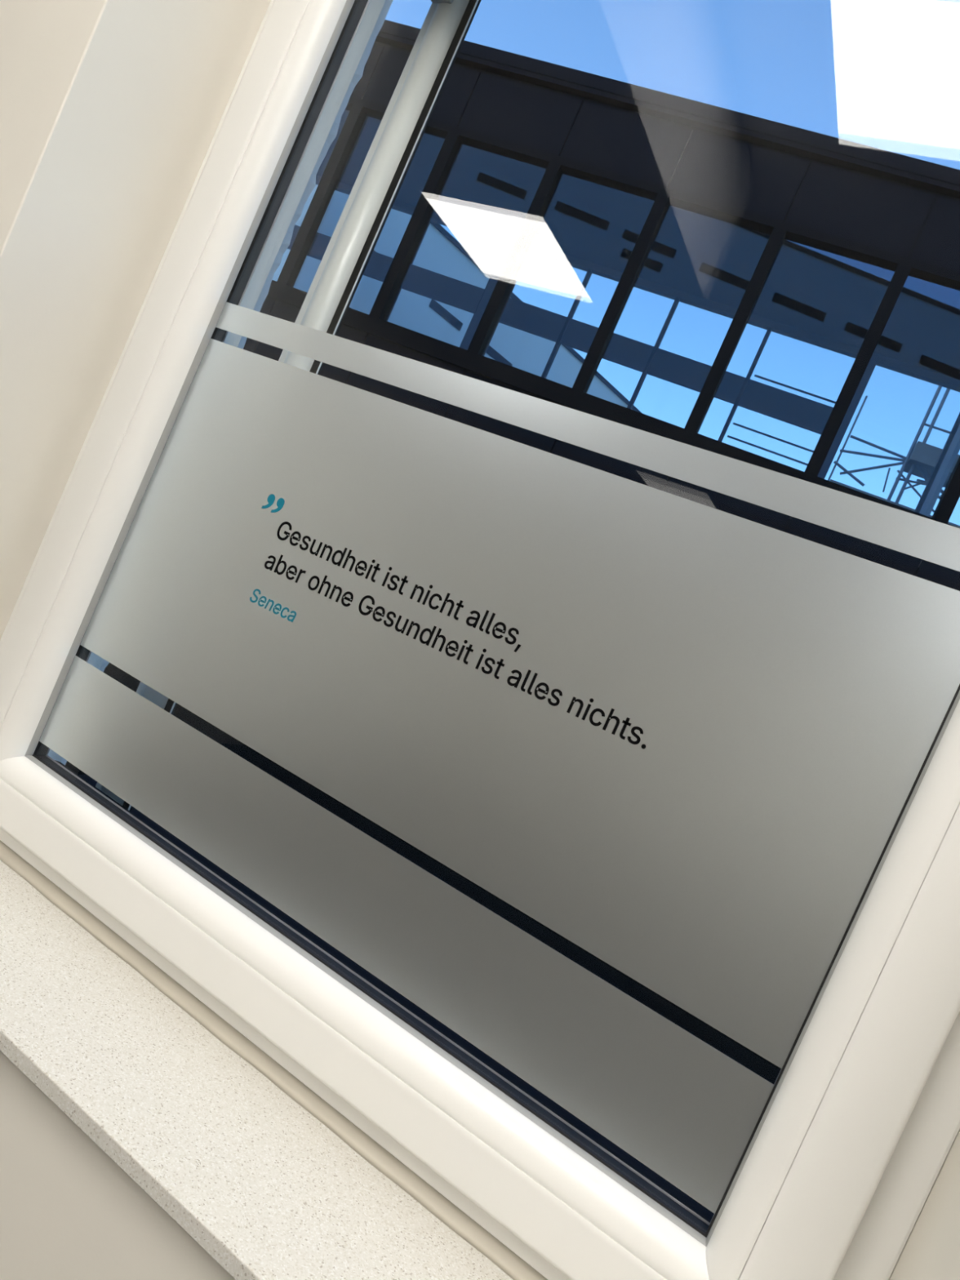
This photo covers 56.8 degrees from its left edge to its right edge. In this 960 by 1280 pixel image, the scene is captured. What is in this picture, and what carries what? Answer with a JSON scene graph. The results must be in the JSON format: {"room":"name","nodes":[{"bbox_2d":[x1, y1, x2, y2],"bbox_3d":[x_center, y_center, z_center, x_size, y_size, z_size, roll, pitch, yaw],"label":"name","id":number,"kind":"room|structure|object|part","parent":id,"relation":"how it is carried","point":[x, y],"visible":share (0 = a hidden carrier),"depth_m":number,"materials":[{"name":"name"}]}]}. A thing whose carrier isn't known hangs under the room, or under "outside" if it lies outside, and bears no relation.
{"room":"medical office","nodes":[
{"label":"medical office","id":0,"kind":"room"},
{"bbox_2d":[95,0,481,812],"bbox_3d":[-0.294,-0.379,1.209,0.188,1.327,0.056,25,2,25],"label":"pole","id":1,"kind":"object","parent":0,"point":[446,24],"visible":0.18,"depth_m":1.16,"materials":[{"name":"white metal"}]},
{"bbox_2d":[60,0,714,1220],"bbox_3d":[2.292,-4.324,0.579,32.000,13.320,0.426,25,2,25],"label":"window frame","id":2,"kind":"structure","parent":0,"point":[311,184],"depth_m":1.18,"materials":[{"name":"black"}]},
{"bbox_3d":[-0.178,0.431,1.033,1.143,0.048,0.181,25,2,25],"label":"sill","id":3,"kind":"part","parent":2,"relation":"part of","materials":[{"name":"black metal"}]},
{"bbox_2d":[271,184,641,413],"bbox_3d":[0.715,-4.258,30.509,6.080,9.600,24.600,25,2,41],"label":"window panes","id":4,"kind":"object","parent":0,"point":[440,252],"visible":0.09,"depth_m":21.99,"materials":[{"name":"blue glass"}]},
{"bbox_2d":[0,0,959,1279],"bbox_3d":[0.012,-0.071,0.781,6.300,3.110,0.200,25,2,25],"label":"wall","id":5,"kind":"structure","parent":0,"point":[112,111],"depth_m":1.00,"materials":[{"name":"beige paint"}]},
{"bbox_2d":[0,860,513,1279],"bbox_3d":[-0.278,0.412,0.823,1.143,0.015,0.214,25,2,25],"label":"window sill","id":6,"kind":"structure","parent":5,"relation":"attached to","point":[267,1189],"depth_m":0.78,"materials":[{"name":"stone"}]},
{"bbox_2d":[0,840,547,1279],"bbox_3d":[-0.239,0.412,0.899,1.141,0.011,0.015,25,2,25],"label":"trim","id":7,"kind":"structure","parent":5,"relation":"attached to","point":[440,1206],"depth_m":0.87,"materials":[{"name":"beige plastic"}]},
{"bbox_2d":[0,0,959,1279],"bbox_3d":[0.050,-0.203,0.909,1.143,1.370,0.099,25,2,25],"label":"window","id":8,"kind":"structure","parent":5,"relation":"in","point":[714,753],"depth_m":0.84,"materials":[{"name":"white plastic"}]},
{"bbox_3d":[-0.212,0.396,0.941,1.026,0.060,0.078,25,2,25],"label":"frame sill","id":9,"kind":"part","parent":8,"relation":"part of","materials":[{"name":"white plastic"}]},
{"bbox_3d":[-0.220,0.362,0.894,1.077,0.050,0.018,25,2,25],"label":"sash rail","id":10,"kind":"part","parent":8,"relation":"part of","materials":[{"name":"white plastic"}]},
{"bbox_3d":[-0.188,0.361,0.956,1.078,0.074,0.034,25,2,25],"label":"rail","id":11,"kind":"part","parent":8,"relation":"part of","materials":[{"name":"black rubber"}]},
{"label":"outside","id":12,"kind":"structure","parent":0,"visible":0},
{"bbox_2d":[65,662,781,1213],"bbox_3d":[23.607,10.431,54.728,120.000,0.300,119.034,25,2,25],"label":"ground","id":13,"kind":"structure","parent":12,"point":[734,1050],"depth_m":5.37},
{"bbox_2d":[243,19,959,591],"bbox_3d":[2.389,-2.679,13.887,21.672,9.135,3.825,24,2,15],"label":"building","id":14,"kind":"structure","parent":13,"relation":"on","point":[851,249],"depth_m":12.78,"materials":[{"name":"black metal"}]},
{"bbox_3d":[-4.380,-4.318,13.860,1.630,2.660,0.060,24,2,15],"label":"spandrel panel","id":15,"kind":"part","parent":14,"relation":"part of","materials":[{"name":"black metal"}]},
{"bbox_3d":[-3.611,-7.817,17.271,1.595,0.460,0.080,24,2,15],"label":"transom panel","id":16,"kind":"part","parent":14,"relation":"part of","materials":[{"name":"grey concrete"}]},
{"bbox_3d":[-2.921,-3.658,13.444,1.630,2.660,0.060,24,2,15],"label":"spandrel panel","id":17,"kind":"part","parent":14,"relation":"part of","materials":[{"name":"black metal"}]},
{"bbox_3d":[-2.343,-8.922,13.698,1.630,0.875,0.060,24,2,15],"label":"cladding panel","id":18,"kind":"part","parent":14,"relation":"part of","materials":[{"name":"black metal"}]},
{"bbox_3d":[-2.152,-7.157,16.855,1.595,0.460,0.080,24,2,15],"label":"transom panel","id":19,"kind":"part","parent":14,"relation":"part of","materials":[{"name":"grey concrete"}]},
{"bbox_3d":[-1.462,-2.998,13.029,1.630,2.660,0.060,24,2,15],"label":"spandrel panel","id":20,"kind":"part","parent":14,"relation":"part of","materials":[{"name":"black metal"}]},
{"bbox_3d":[-1.608,-6.407,16.662,0.060,3.220,0.120,24,2,15],"label":"post","id":21,"kind":"part","parent":14,"relation":"part of","materials":[{"name":"black metal"}]},
{"bbox_3d":[-0.884,-8.262,13.283,1.630,0.875,0.060,24,2,15],"label":"cladding panel","id":22,"kind":"part","parent":14,"relation":"part of","materials":[{"name":"black metal"}]},
{"bbox_3d":[-0.692,-6.497,16.440,1.595,0.460,0.080,24,2,15],"label":"transom panel","id":23,"kind":"part","parent":14,"relation":"part of","materials":[{"name":"grey concrete"}]},
{"bbox_3d":[-0.148,-5.746,16.247,0.060,3.220,0.120,24,2,15],"label":"post","id":24,"kind":"part","parent":14,"relation":"part of","materials":[{"name":"black metal"}]},
{"bbox_3d":[-0.004,-2.338,12.613,1.630,2.660,0.060,24,2,15],"label":"spandrel panel","id":25,"kind":"part","parent":14,"relation":"part of","materials":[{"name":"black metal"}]},
{"bbox_3d":[0.575,-7.602,12.867,1.630,0.875,0.060,24,2,15],"label":"cladding panel","id":26,"kind":"part","parent":14,"relation":"part of","materials":[{"name":"black metal"}]},
{"bbox_3d":[0.767,-5.837,16.024,1.595,0.460,0.080,24,2,15],"label":"transom panel","id":27,"kind":"part","parent":14,"relation":"part of","materials":[{"name":"grey concrete"}]},
{"bbox_3d":[1.311,-5.086,15.831,0.060,3.220,0.120,24,2,15],"label":"post","id":28,"kind":"part","parent":14,"relation":"part of","materials":[{"name":"black"}]},
{"bbox_3d":[2.227,-5.176,15.608,1.595,0.460,0.080,24,2,15],"label":"transom panel","id":29,"kind":"part","parent":14,"relation":"part of","materials":[{"name":"grey concrete"}]},
{"bbox_3d":[1.455,-1.678,12.198,1.630,2.660,0.060,24,2,15],"label":"spandrel panel","id":30,"kind":"part","parent":14,"relation":"part of","materials":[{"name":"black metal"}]},
{"bbox_3d":[2.056,-3.004,12.199,21.500,0.250,0.240,24,2,15],"label":"sill rail","id":31,"kind":"part","parent":14,"relation":"part of","materials":[{"name":"black"}]},
{"bbox_3d":[2.033,-6.943,12.451,1.630,0.875,0.060,24,2,15],"label":"cladding panel","id":32,"kind":"part","parent":14,"relation":"part of","materials":[{"name":"black metal"}]},
{"bbox_3d":[2.771,-4.426,15.415,0.060,3.220,0.120,24,2,15],"label":"post","id":33,"kind":"part","parent":14,"relation":"part of","materials":[{"name":"black"}]},
{"bbox_3d":[3.687,-4.516,15.192,1.595,0.460,0.080,24,2,15],"label":"transom panel","id":34,"kind":"part","parent":14,"relation":"part of","materials":[{"name":"grey concrete"}]},
{"bbox_3d":[2.914,-1.018,11.782,1.630,2.660,0.060,24,2,15],"label":"spandrel panel","id":35,"kind":"part","parent":14,"relation":"part of","materials":[{"name":"grey glass"}]},
{"bbox_3d":[3.492,-6.283,12.036,1.630,0.875,0.060,24,2,15],"label":"cladding panel","id":36,"kind":"part","parent":14,"relation":"part of","materials":[{"name":"black metal"}]},
{"bbox_3d":[4.230,-3.766,14.999,0.060,3.220,0.120,24,2,15],"label":"post","id":37,"kind":"part","parent":14,"relation":"part of","materials":[{"name":"black"}]},
{"bbox_3d":[5.146,-3.856,14.776,1.595,0.460,0.080,24,2,15],"label":"transom panel","id":38,"kind":"part","parent":14,"relation":"part of","materials":[{"name":"blue metal"}]},
{"bbox_3d":[5.690,-3.105,14.583,0.300,3.220,0.120,24,2,15],"label":"post","id":39,"kind":"part","parent":14,"relation":"part of","materials":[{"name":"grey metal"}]},
{"bbox_3d":[4.372,-0.359,11.367,1.630,2.660,0.060,24,2,15],"label":"spandrel panel","id":40,"kind":"part","parent":14,"relation":"part of","materials":[{"name":"grey glass"}]},
{"bbox_3d":[4.950,-5.623,11.620,1.630,0.875,0.060,24,2,15],"label":"cladding panel","id":41,"kind":"part","parent":14,"relation":"part of","materials":[{"name":"black metal"}]},
{"bbox_3d":[6.409,-4.963,11.205,1.630,0.875,0.060,24,2,15],"label":"cladding panel","id":42,"kind":"part","parent":14,"relation":"part of","materials":[{"name":"black metal"}]},
{"bbox_3d":[7.149,-2.445,14.168,0.060,3.220,0.120,24,2,15],"label":"post","id":43,"kind":"part","parent":14,"relation":"part of","materials":[{"name":"black"}]},
{"bbox_3d":[5.831,0.301,10.951,1.630,2.660,0.060,24,2,15],"label":"spandrel panel","id":44,"kind":"part","parent":14,"relation":"part of","materials":[{"name":"black metal"}]},
{"bbox_2d":[827,385,959,528],"bbox_3d":[8.550,-1.779,19.684,2.973,12.100,1.430,24,2,15],"label":"scaffold","id":45,"kind":"object","parent":13,"relation":"on","point":[921,460],"visible":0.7,"depth_m":19.53,"materials":[{"name":"grey metal"}]}
]}

